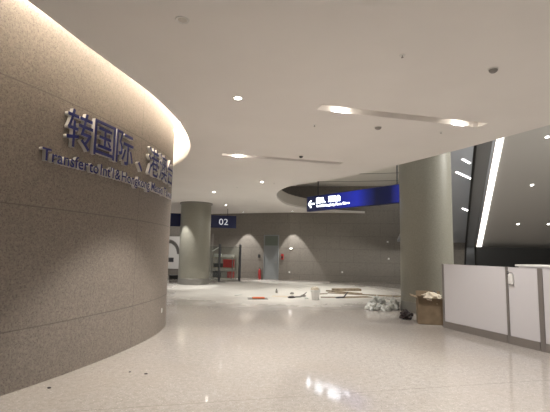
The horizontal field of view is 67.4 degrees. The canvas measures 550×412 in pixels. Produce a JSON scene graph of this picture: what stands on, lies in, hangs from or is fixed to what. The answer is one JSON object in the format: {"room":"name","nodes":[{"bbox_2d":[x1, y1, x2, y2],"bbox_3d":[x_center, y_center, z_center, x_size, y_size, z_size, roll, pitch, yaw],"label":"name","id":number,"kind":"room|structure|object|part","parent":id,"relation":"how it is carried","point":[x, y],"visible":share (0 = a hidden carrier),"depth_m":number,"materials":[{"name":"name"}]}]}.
{"room":"airport terminal","nodes":[
{"label":"airport terminal","id":0,"kind":"room"},
{"bbox_2d":[0,0,174,395],"bbox_3d":[-5.096,-0.220,5.949,5.516,4.950,14.800,1,-6,0],"label":"wall","id":1,"kind":"structure","parent":0,"point":[84,256],"depth_m":5.65,"materials":[{"name":"stone"}]},
{"bbox_2d":[39,147,51,160],"bbox_3d":[-2.943,-0.660,5.271,0.061,0.164,0.139,-1,-7,20],"label":"sign letter","id":2,"kind":"object","parent":1,"relation":"attached to","point":[45,151],"visible":1,"depth_m":5.26,"materials":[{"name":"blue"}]},
{"bbox_2d":[48,154,56,162],"bbox_3d":[-2.902,-0.621,5.385,0.060,0.112,0.084,-1,-7,19],"label":"sign letter","id":3,"kind":"object","parent":1,"relation":"attached to","point":[51,156],"visible":1,"depth_m":5.35,"materials":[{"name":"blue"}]},
{"bbox_2d":[54,155,62,164],"bbox_3d":[-2.874,-0.610,5.468,0.060,0.115,0.096,-1,-7,19],"label":"sign letter","id":4,"kind":"object","parent":1,"relation":"attached to","point":[58,161],"visible":0.94,"depth_m":5.45,"materials":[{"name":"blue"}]},
{"bbox_2d":[61,157,68,166],"bbox_3d":[-2.841,-0.599,5.569,0.060,0.112,0.095,-1,-7,18],"label":"sign letter","id":5,"kind":"object","parent":1,"relation":"attached to","point":[65,161],"visible":0.93,"depth_m":5.58,"materials":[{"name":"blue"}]},
{"bbox_2d":[67,159,73,167],"bbox_3d":[-2.811,-0.587,5.666,0.060,0.115,0.078,-1,-7,17],"label":"sign letter","id":6,"kind":"object","parent":1,"relation":"attached to","point":[71,164],"visible":0.81,"depth_m":5.64,"materials":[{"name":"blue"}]},
{"bbox_2d":[72,157,78,168],"bbox_3d":[-2.787,-0.606,5.745,0.060,0.166,0.073,-1,-7,17],"label":"sign letter","id":7,"kind":"object","parent":1,"relation":"attached to","point":[75,162],"visible":0.88,"depth_m":5.73,"materials":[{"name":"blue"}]},
{"bbox_2d":[63,108,92,151],"bbox_3d":[-2.772,-1.065,5.821,0.063,0.540,0.493,-1,-7,16],"label":"chinese character","id":8,"kind":"object","parent":1,"relation":"attached to","point":[71,124],"visible":1,"depth_m":5.78,"materials":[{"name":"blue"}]},
{"bbox_2d":[76,162,82,169],"bbox_3d":[-2.765,-0.569,5.818,0.060,0.115,0.102,-1,-7,16],"label":"sign letter","id":9,"kind":"object","parent":1,"relation":"attached to","point":[79,164],"visible":0.84,"depth_m":5.80,"materials":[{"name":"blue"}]},
{"bbox_2d":[81,163,87,170],"bbox_3d":[-2.735,-0.558,5.922,0.060,0.112,0.084,-1,-7,16],"label":"sign letter","id":10,"kind":"object","parent":1,"relation":"attached to","point":[84,164],"visible":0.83,"depth_m":5.88,"materials":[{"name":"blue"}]},
{"bbox_2d":[87,163,92,172],"bbox_3d":[-2.709,-0.558,6.017,0.060,0.138,0.084,-1,-7,16],"label":"sign letter","id":11,"kind":"object","parent":1,"relation":"attached to","point":[90,165],"visible":0.95,"depth_m":6.00,"materials":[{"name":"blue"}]},
{"bbox_2d":[91,166,98,173],"bbox_3d":[-2.682,-0.535,6.115,0.060,0.115,0.118,-1,-7,15],"label":"sign letter","id":12,"kind":"object","parent":1,"relation":"attached to","point":[94,169],"visible":0.84,"depth_m":6.10,"materials":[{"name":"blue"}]},
{"bbox_2d":[97,164,101,174],"bbox_3d":[-2.652,-0.549,6.228,0.060,0.164,0.029,-1,-7,15],"label":"sign letter","id":13,"kind":"object","parent":1,"relation":"attached to","point":[99,166],"visible":0.92,"depth_m":6.21,"materials":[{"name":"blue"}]},
{"bbox_2d":[90,118,115,160],"bbox_3d":[-2.633,-1.007,6.325,0.062,0.540,0.492,-1,-7,14],"label":"chinese character","id":14,"kind":"object","parent":1,"relation":"attached to","point":[104,145],"visible":1,"depth_m":6.30,"materials":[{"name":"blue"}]},
{"bbox_2d":[99,168,106,176],"bbox_3d":[-2.631,-0.513,6.309,0.060,0.112,0.094,-1,-7,14],"label":"sign letter","id":15,"kind":"object","parent":1,"relation":"attached to","point":[104,171],"visible":0.79,"depth_m":6.32,"materials":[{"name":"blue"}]},
{"bbox_2d":[109,168,113,178],"bbox_3d":[-2.582,-0.516,6.509,0.060,0.164,0.027,0,-6,14],"label":"sign letter","id":16,"kind":"object","parent":1,"relation":"attached to","point":[111,173],"visible":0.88,"depth_m":6.50,"materials":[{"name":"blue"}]},
{"bbox_2d":[113,170,119,180],"bbox_3d":[-2.554,-0.500,6.630,0.061,0.164,0.148,0,-6,13],"label":"sign letter","id":17,"kind":"object","parent":1,"relation":"attached to","point":[116,172],"visible":0.84,"depth_m":6.59,"materials":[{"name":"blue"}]},
{"bbox_2d":[112,129,133,164],"bbox_3d":[-2.511,-0.948,6.834,0.062,0.540,0.493,0,-6,12],"label":"chinese character","id":18,"kind":"object","parent":1,"relation":"attached to","point":[125,156],"visible":0.99,"depth_m":6.78,"materials":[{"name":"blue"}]},
{"bbox_2d":[119,171,126,181],"bbox_3d":[-2.515,-0.483,6.800,0.061,0.164,0.141,0,-6,13],"label":"sign letter","id":19,"kind":"object","parent":1,"relation":"attached to","point":[123,175],"visible":0.92,"depth_m":6.79,"materials":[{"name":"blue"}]},
{"bbox_2d":[131,179,137,187],"bbox_3d":[-2.442,-0.388,7.162,0.061,0.164,0.105,0,-6,11],"label":"sign letter","id":20,"kind":"object","parent":1,"relation":"attached to","point":[135,180],"visible":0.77,"depth_m":7.14,"materials":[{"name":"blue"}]},
{"bbox_2d":[135,177,140,186],"bbox_3d":[-2.421,-0.428,7.283,0.061,0.164,0.113,0,-6,10],"label":"sign letter","id":21,"kind":"object","parent":1,"relation":"attached to","point":[138,181],"visible":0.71,"depth_m":7.24,"materials":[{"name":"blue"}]},
{"bbox_2d":[135,162,141,171],"bbox_3d":[-2.418,-0.693,7.301,0.062,0.170,0.171,0,-6,10],"label":"chinese character","id":22,"kind":"object","parent":1,"relation":"attached to","point":[138,166],"visible":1,"depth_m":7.28,"materials":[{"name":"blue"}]},
{"bbox_2d":[145,146,158,177],"bbox_3d":[-2.339,-0.831,7.867,0.064,0.540,0.494,0,-6,6],"label":"chinese character","id":23,"kind":"object","parent":1,"relation":"attached to","point":[152,166],"visible":1,"depth_m":7.82,"materials":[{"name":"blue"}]},
{"bbox_2d":[149,182,154,191],"bbox_3d":[-2.345,-0.366,7.826,0.061,0.164,0.155,0,-6,7],"label":"sign letter","id":24,"kind":"object","parent":1,"relation":"attached to","point":[152,185],"visible":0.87,"depth_m":7.80,"materials":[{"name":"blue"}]},
{"bbox_2d":[157,153,166,182],"bbox_3d":[-2.298,-0.772,8.389,0.064,0.540,0.494,1,-6,3],"label":"chinese character","id":25,"kind":"object","parent":1,"relation":"attached to","point":[162,171],"visible":0.95,"depth_m":8.32,"materials":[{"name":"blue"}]},
{"bbox_2d":[165,160,172,186],"bbox_3d":[-2.292,-0.714,8.914,0.066,0.540,0.496,1,-6,-1],"label":"chinese character","id":26,"kind":"object","parent":1,"relation":"attached to","point":[169,167],"visible":0.8,"depth_m":8.87,"materials":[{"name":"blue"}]},
{"bbox_2d":[174,118,183,136],"bbox_3d":[-5.368,-2.701,6.399,7.162,0.050,17.350,1,-6,0],"label":"trim","id":27,"kind":"structure","parent":1,"relation":"attached to","point":[180,128],"depth_m":11.15,"materials":[{"name":"white paint"}]},
{"bbox_2d":[173,130,189,164],"bbox_3d":[-4.226,-2.200,6.547,5.182,0.849,17.458,2,-6,-4],"label":"trim","id":28,"kind":"structure","parent":1,"relation":"attached to","point":[181,142],"depth_m":11.43,"materials":[{"name":"white paint"}]},
{"bbox_2d":[0,274,549,411],"bbox_3d":[0.439,3.225,12.724,33.000,0.200,38.000,1,-6,0],"label":"floor","id":29,"kind":"structure","parent":0,"point":[216,350],"depth_m":6.25,"materials":[{"name":"stone"}]},
{"bbox_2d":[169,275,177,278],"bbox_3d":[-5.830,4.130,23.979,0.660,0.235,0.420,2,-6,-11],"label":"crate","id":30,"kind":"object","parent":29,"relation":"on","point":[170,276],"visible":0.54,"depth_m":23.77,"materials":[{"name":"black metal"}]},
{"bbox_2d":[178,201,212,284],"bbox_3d":[-4.087,1.893,21.031,1.650,4.100,1.650,1,-6,0],"label":"round column","id":31,"kind":"structure","parent":29,"relation":"on","point":[195,224],"depth_m":20.41,"materials":[{"name":"paint"}]},
{"bbox_2d":[209,238,218,278],"bbox_3d":[-3.651,3.046,25.009,0.715,2.700,0.400,1,-6,0],"label":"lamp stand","id":32,"kind":"object","parent":29,"relation":"on","point":[212,238],"visible":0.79,"depth_m":25.01,"materials":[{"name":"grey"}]},
{"bbox_2d":[209,244,220,281],"bbox_3d":[-3.287,3.076,22.267,0.748,2.050,0.100,6,-8,-38],"label":"glass screen","id":33,"kind":"object","parent":29,"relation":"on","point":[219,253],"visible":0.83,"depth_m":22.43,"materials":[{"name":"grey"}]},
{"bbox_3d":[-3.032,3.103,22.465,0.100,2.050,0.100,6,-8,-38],"label":"post","id":34,"kind":"part","parent":33,"relation":"part of","materials":[{"name":"grey metal"}]},
{"bbox_2d":[210,257,235,279],"bbox_3d":[-3.051,3.679,24.359,1.410,1.320,0.480,-1,-7,20],"label":"storage rack","id":35,"kind":"object","parent":29,"relation":"on","point":[211,257],"visible":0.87,"depth_m":24.28,"materials":[{"name":"grey metal"}]},
{"bbox_2d":[212,271,222,277],"bbox_3d":[-3.394,4.043,24.435,0.524,0.360,0.372,-1,-7,20],"label":"crate","id":36,"kind":"object","parent":35,"relation":"in","point":[215,273],"visible":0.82,"depth_m":24.29,"materials":[{"name":"grey plastic"}]},
{"bbox_2d":[221,272,226,277],"bbox_3d":[-2.934,4.044,24.267,0.404,0.340,0.372,-1,-7,20],"label":"crate","id":37,"kind":"object","parent":35,"relation":"in","point":[223,274],"visible":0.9,"depth_m":24.09,"materials":[{"name":"grey plastic"}]},
{"bbox_2d":[223,259,234,267],"bbox_3d":[-2.724,3.384,24.268,0.584,0.460,0.372,-1,-7,20],"label":"crate","id":38,"kind":"object","parent":35,"relation":"in","point":[226,262],"visible":0.88,"depth_m":24.13,"materials":[{"name":"red plastic"}]},
{"bbox_2d":[227,271,233,277],"bbox_3d":[-2.595,4.027,24.145,0.304,0.360,0.372,-1,-7,20],"label":"crate","id":39,"kind":"object","parent":35,"relation":"in","point":[229,274],"visible":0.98,"depth_m":24.00,"materials":[{"name":"red plastic"}]},
{"bbox_2d":[220,245,241,281],"bbox_3d":[-2.468,3.161,22.892,1.320,2.050,0.100,6,-8,-37],"label":"glass screen","id":40,"kind":"object","parent":29,"relation":"on","point":[239,246],"visible":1,"depth_m":23.18,"materials":[{"name":"grey"}]},
{"bbox_3d":[-1.984,3.211,23.260,0.100,2.050,0.100,6,-8,-37],"label":"post","id":41,"kind":"part","parent":40,"relation":"part of","materials":[{"name":"grey metal"}]},
{"bbox_2d":[247,297,267,299],"bbox_3d":[-0.623,3.329,14.817,0.720,0.012,0.560,2,-6,-6],"label":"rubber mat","id":42,"kind":"object","parent":29,"relation":"on","point":[249,298],"visible":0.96,"depth_m":14.56,"materials":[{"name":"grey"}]},
{"bbox_2d":[310,290,320,299],"bbox_3d":[1.460,3.197,14.842,0.389,0.360,0.376,4,-7,-23],"label":"paint bucket","id":43,"kind":"object","parent":29,"relation":"on","point":[315,294],"visible":0.93,"depth_m":14.71,"materials":[{"name":"white plastic"}]},
{"bbox_2d":[326,290,361,293],"bbox_3d":[2.930,3.686,17.608,1.700,0.050,0.220,-5,-9,43],"label":"wood board","id":44,"kind":"object","parent":29,"relation":"on","point":[326,290],"visible":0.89,"depth_m":17.66,"materials":[{"name":"brown wood"}]},
{"bbox_2d":[332,288,360,290],"bbox_3d":[3.229,3.777,18.605,1.300,0.100,0.350,3,-7,-14],"label":"wood board","id":45,"kind":"object","parent":29,"relation":"on","point":[334,289],"visible":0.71,"depth_m":18.50,"materials":[{"name":"brown wood"}]},
{"bbox_2d":[340,296,371,297],"bbox_3d":[3.084,3.517,15.917,1.300,0.020,0.400,3,-7,-20],"label":"wood board","id":46,"kind":"object","parent":29,"relation":"on","point":[340,296],"visible":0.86,"depth_m":15.92,"materials":[{"name":"brown wood"}]},
{"bbox_2d":[328,292,400,296],"bbox_3d":[3.832,3.626,16.812,3.400,0.030,0.220,-1,-7,20],"label":"wood board","id":47,"kind":"object","parent":29,"relation":"on","point":[328,292],"visible":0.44,"depth_m":16.81,"materials":[{"name":"brown wood"}]},
{"bbox_2d":[365,301,379,310],"bbox_3d":[2.957,3.017,12.507,0.495,0.261,0.494,4,-7,-23],"label":"plastic bag","id":48,"kind":"object","parent":29,"relation":"on","point":[371,306],"visible":1,"depth_m":12.39,"materials":[{"name":"white plastic"}]},
{"bbox_2d":[370,294,385,307],"bbox_3d":[3.248,3.020,13.087,0.515,0.394,0.438,3,-7,-16],"label":"plastic bag","id":49,"kind":"object","parent":29,"relation":"on","point":[380,301],"visible":0.54,"depth_m":12.98,"materials":[{"name":"white plastic"}]},
{"bbox_2d":[379,305,390,310],"bbox_3d":[3.327,3.055,12.408,0.327,0.177,0.405,-2,-7,29],"label":"plastic bag","id":50,"kind":"object","parent":29,"relation":"on","point":[383,307],"visible":1,"depth_m":12.32,"materials":[{"name":"white plastic"}]},
{"bbox_2d":[386,296,399,309],"bbox_3d":[3.673,2.993,12.776,0.476,0.395,0.452,6,-8,-40],"label":"plastic bag","id":51,"kind":"object","parent":29,"relation":"on","point":[394,304],"visible":0.91,"depth_m":12.68,"materials":[{"name":"white plastic"}]},
{"bbox_2d":[399,309,412,319],"bbox_3d":[3.467,2.854,10.876,0.344,0.246,0.373,5,-8,-35],"label":"bag","id":52,"kind":"object","parent":29,"relation":"on","point":[405,314],"visible":1,"depth_m":10.78,"materials":[{"name":"grey"}]},
{"bbox_2d":[409,290,442,324],"bbox_3d":[3.795,2.545,10.343,0.770,0.756,0.840,-1,-7,14],"label":"cardboard box","id":53,"kind":"object","parent":29,"relation":"on","point":[428,312],"visible":0.76,"depth_m":10.08,"materials":[{"name":"brown cardboard"}]},
{"bbox_2d":[421,291,441,300],"bbox_3d":[3.930,2.287,10.321,0.495,0.269,0.562,0,-6,10],"label":"paper","id":54,"kind":"object","parent":53,"relation":"in","point":[428,294],"visible":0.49,"depth_m":10.16,"materials":[{"name":"beige paper"}]},
{"bbox_2d":[399,152,453,312],"bbox_3d":[4.685,0.323,12.822,1.564,5.750,1.564,1,-6,0],"label":"round column","id":55,"kind":"structure","parent":29,"relation":"on","point":[425,185],"depth_m":12.18,"materials":[{"name":"paint"}]},
{"bbox_2d":[442,264,507,342],"bbox_3d":[4.302,2.037,8.973,0.072,1.485,1.734,3,-7,-20],"label":"partition panel","id":56,"kind":"object","parent":29,"relation":"on","point":[474,297],"visible":1,"depth_m":8.85,"materials":[{"name":"grey"}]},
{"bbox_3d":[4.012,2.118,9.760,0.072,1.485,0.050,3,-7,-20],"label":"post","id":57,"kind":"part","parent":56,"relation":"part of","materials":[{"name":"grey metal"}]},
{"bbox_3d":[4.324,1.307,9.028,0.053,0.012,1.680,3,-7,-20],"label":"rail","id":58,"kind":"part","parent":56,"relation":"part of","materials":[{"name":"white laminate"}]},
{"bbox_2d":[464,141,492,264],"bbox_3d":[8.252,0.018,16.726,0.762,7.355,12.908,-1,-7,22],"label":"glazed fin","id":59,"kind":"object","parent":29,"relation":"on","point":[481,152],"visible":0.38,"depth_m":17.57,"materials":[{"name":"grey glass"}]},
{"bbox_2d":[505,267,540,350],"bbox_3d":[4.705,1.919,7.838,0.114,1.485,0.662,3,-7,-21],"label":"partition panel","id":60,"kind":"object","parent":29,"relation":"on","point":[522,301],"visible":1,"depth_m":7.82,"materials":[{"name":"grey"}]},
{"bbox_3d":[4.615,1.949,8.130,0.072,1.485,0.050,3,-7,-21],"label":"post","id":61,"kind":"part","parent":60,"relation":"part of","materials":[{"name":"grey metal"}]},
{"bbox_3d":[4.618,1.437,8.071,0.044,0.210,0.110,3,-7,-21],"label":"latch handle","id":62,"kind":"part","parent":60,"relation":"part of","materials":[{"name":"white plastic"}]},
{"bbox_2d":[537,268,549,352],"bbox_3d":[5.147,1.803,6.717,0.072,1.485,1.734,3,-7,-20],"label":"partition panel","id":63,"kind":"object","parent":29,"relation":"on","point":[543,275],"visible":1,"depth_m":7.42,"materials":[{"name":"grey"}]},
{"bbox_3d":[4.863,1.883,7.485,0.072,1.485,0.090,3,-7,-20],"label":"post","id":64,"kind":"part","parent":63,"relation":"part of","materials":[{"name":"grey metal"}]},
{"bbox_2d":[28,0,549,213],"bbox_3d":[0.270,-1.040,12.943,32.500,0.120,37.500,1,-6,0],"label":"ceiling","id":65,"kind":"structure","parent":0,"point":[286,59],"depth_m":5.60,"materials":[{"name":"paint"}]},
{"bbox_2d":[170,213,180,226],"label":"gate sign","id":66,"kind":"object","parent":65,"relation":"hanging from","point":[175,219],"depth_m":22.81,"materials":[{"name":"blue"}]},
{"bbox_2d":[175,16,189,23],"bbox_3d":[-0.973,-1.951,4.328,0.150,0.008,0.150,1,-6,0],"label":"recessed light","id":67,"kind":"object","parent":65,"relation":"in","point":[180,19],"visible":1,"depth_m":4.32,"materials":[{"name":"white plastic"}]},
{"bbox_2d":[211,212,235,228],"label":"gate sign","id":68,"kind":"object","parent":65,"relation":"hanging from","point":[221,221],"depth_m":23.57,"materials":[{"name":"blue"}]},
{"bbox_2d":[232,96,242,99],"bbox_3d":[-0.588,-1.702,6.515,0.175,0.008,0.175,1,-6,0],"label":"recessed light","id":69,"kind":"object","parent":65,"relation":"in","point":[234,97],"visible":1,"depth_m":6.51,"materials":[{"name":"white plastic"}]},
{"bbox_2d":[221,153,343,164],"bbox_3d":[0.237,-1.338,10.765,3.248,0.232,0.278,3,-6,-14],"label":"light","id":70,"kind":"object","parent":65,"relation":"attached to","point":[223,154],"visible":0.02,"depth_m":10.85,"materials":[{"name":"paint"}]},
{"bbox_2d":[277,190,306,206],"bbox_3d":[2.885,-1.250,13.416,4.295,0.500,20.960,2,-6,-11],"label":"trim","id":71,"kind":"structure","parent":65,"relation":"attached to","point":[288,198],"depth_m":21.99,"materials":[{"name":"grey"}]},
{"bbox_2d":[307,165,398,211],"bbox_3d":[3.037,-1.027,16.889,0.204,2.226,4.990,6,-8,-37],"label":"direction sign","id":72,"kind":"object","parent":65,"relation":"hanging from","point":[384,195],"visible":1,"depth_m":16.39,"materials":[{"name":"blue"}]},
{"bbox_3d":[3.031,-0.257,16.811,0.181,0.678,4.990,6,-8,-37],"label":"sign casing","id":73,"kind":"part","parent":72,"relation":"part of","materials":[{"name":"blue"}]},
{"bbox_3d":[4.466,-1.540,15.089,0.042,1.548,0.042,-3,-7,30],"label":"hanger rod","id":74,"kind":"part","parent":72,"relation":"part of","materials":[{"name":"black metal"}]},
{"bbox_2d":[316,104,487,126],"bbox_3d":[2.294,-1.685,7.266,3.248,0.232,0.278,3,-6,-14],"label":"light","id":75,"kind":"object","parent":65,"relation":"attached to","point":[321,107],"visible":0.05,"depth_m":7.36,"materials":[{"name":"paint"}]},
{"bbox_2d":[488,67,498,73],"bbox_3d":[2.824,-1.747,5.330,0.126,0.050,0.126,1,-6,0],"label":"smoke detector","id":76,"kind":"object","parent":65,"relation":"attached to","point":[492,70],"visible":1,"depth_m":5.30,"materials":[{"name":"white plastic"}]},
{"bbox_2d":[168,182,475,282],"bbox_3d":[0.197,1.374,26.977,32.937,6.600,2.928,0,-6,14],"label":"wall","id":77,"kind":"structure","parent":0,"point":[324,245],"depth_m":24.98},
{"bbox_2d":[168,236,179,268],"bbox_3d":[-7.373,3.203,28.438,2.600,2.200,0.056,-2,-7,23],"label":"poster","id":78,"kind":"object","parent":77,"relation":"attached to","point":[174,241],"visible":0.4,"depth_m":28.21,"materials":[{"name":"white paper"}]},
{"bbox_2d":[263,235,278,279],"bbox_3d":[-0.240,3.151,25.468,1.000,2.720,0.116,-1,-7,22],"label":"door","id":79,"kind":"structure","parent":77,"relation":"in","point":[271,242],"depth_m":25.46,"materials":[{"name":"grey paint"}]},
{"bbox_3d":[-0.213,2.155,25.599,0.880,0.590,0.050,-1,-7,22],"label":"transom panel","id":80,"kind":"part","parent":79,"relation":"part of","materials":[{"name":"grey glass"}]},
{"bbox_2d":[294,165,398,185],"bbox_3d":[2.881,-1.633,22.069,8.700,0.100,18.500,1,-6,0],"label":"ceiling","id":81,"kind":"structure","parent":77,"relation":"attached to","point":[385,176],"depth_m":22.98,"materials":[{"name":"paint"}]},
{"bbox_2d":[397,140,494,242],"bbox_3d":[9.191,-0.744,19.497,4.850,4.706,8.557,1,-6,0],"label":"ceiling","id":82,"kind":"structure","parent":77,"relation":"attached to","point":[460,184],"depth_m":19.36,"materials":[{"name":"grey"}]},
{"bbox_2d":[474,247,549,267],"bbox_3d":[13.366,3.219,21.102,6.150,2.140,0.200,1,-6,0],"label":"wall","id":83,"kind":"structure","parent":0,"point":[484,256],"depth_m":21.07,"materials":[{"name":"black metal"}]},
{"bbox_2d":[515,264,549,268],"bbox_3d":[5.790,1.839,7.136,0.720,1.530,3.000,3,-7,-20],"label":"countertop","id":84,"kind":"structure","parent":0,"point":[518,265],"depth_m":8.15,"materials":[{"name":"white laminate"}]},
{"bbox_3d":[16.730,-1.423,9.750,0.200,9.000,31.000,1,-6,0],"label":"wall","id":85,"kind":"structure","parent":0,"visible":0},
{"bbox_2d":[476,138,503,246],"bbox_3d":[8.700,-1.011,16.559,0.268,5.128,12.303,-1,-7,21],"label":"light strip","id":86,"kind":"object","parent":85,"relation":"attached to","point":[498,143],"visible":0.54,"depth_m":16.90,"materials":[{"name":"white plastic"}]},
{"bbox_2d":[481,125,549,247],"bbox_3d":[13.526,-1.064,16.273,9.022,5.299,15.557,-1,-7,21],"label":"ceiling","id":87,"kind":"structure","parent":85,"relation":"attached to","point":[524,161],"depth_m":17.39,"materials":[{"name":"grey paint"}]}
]}

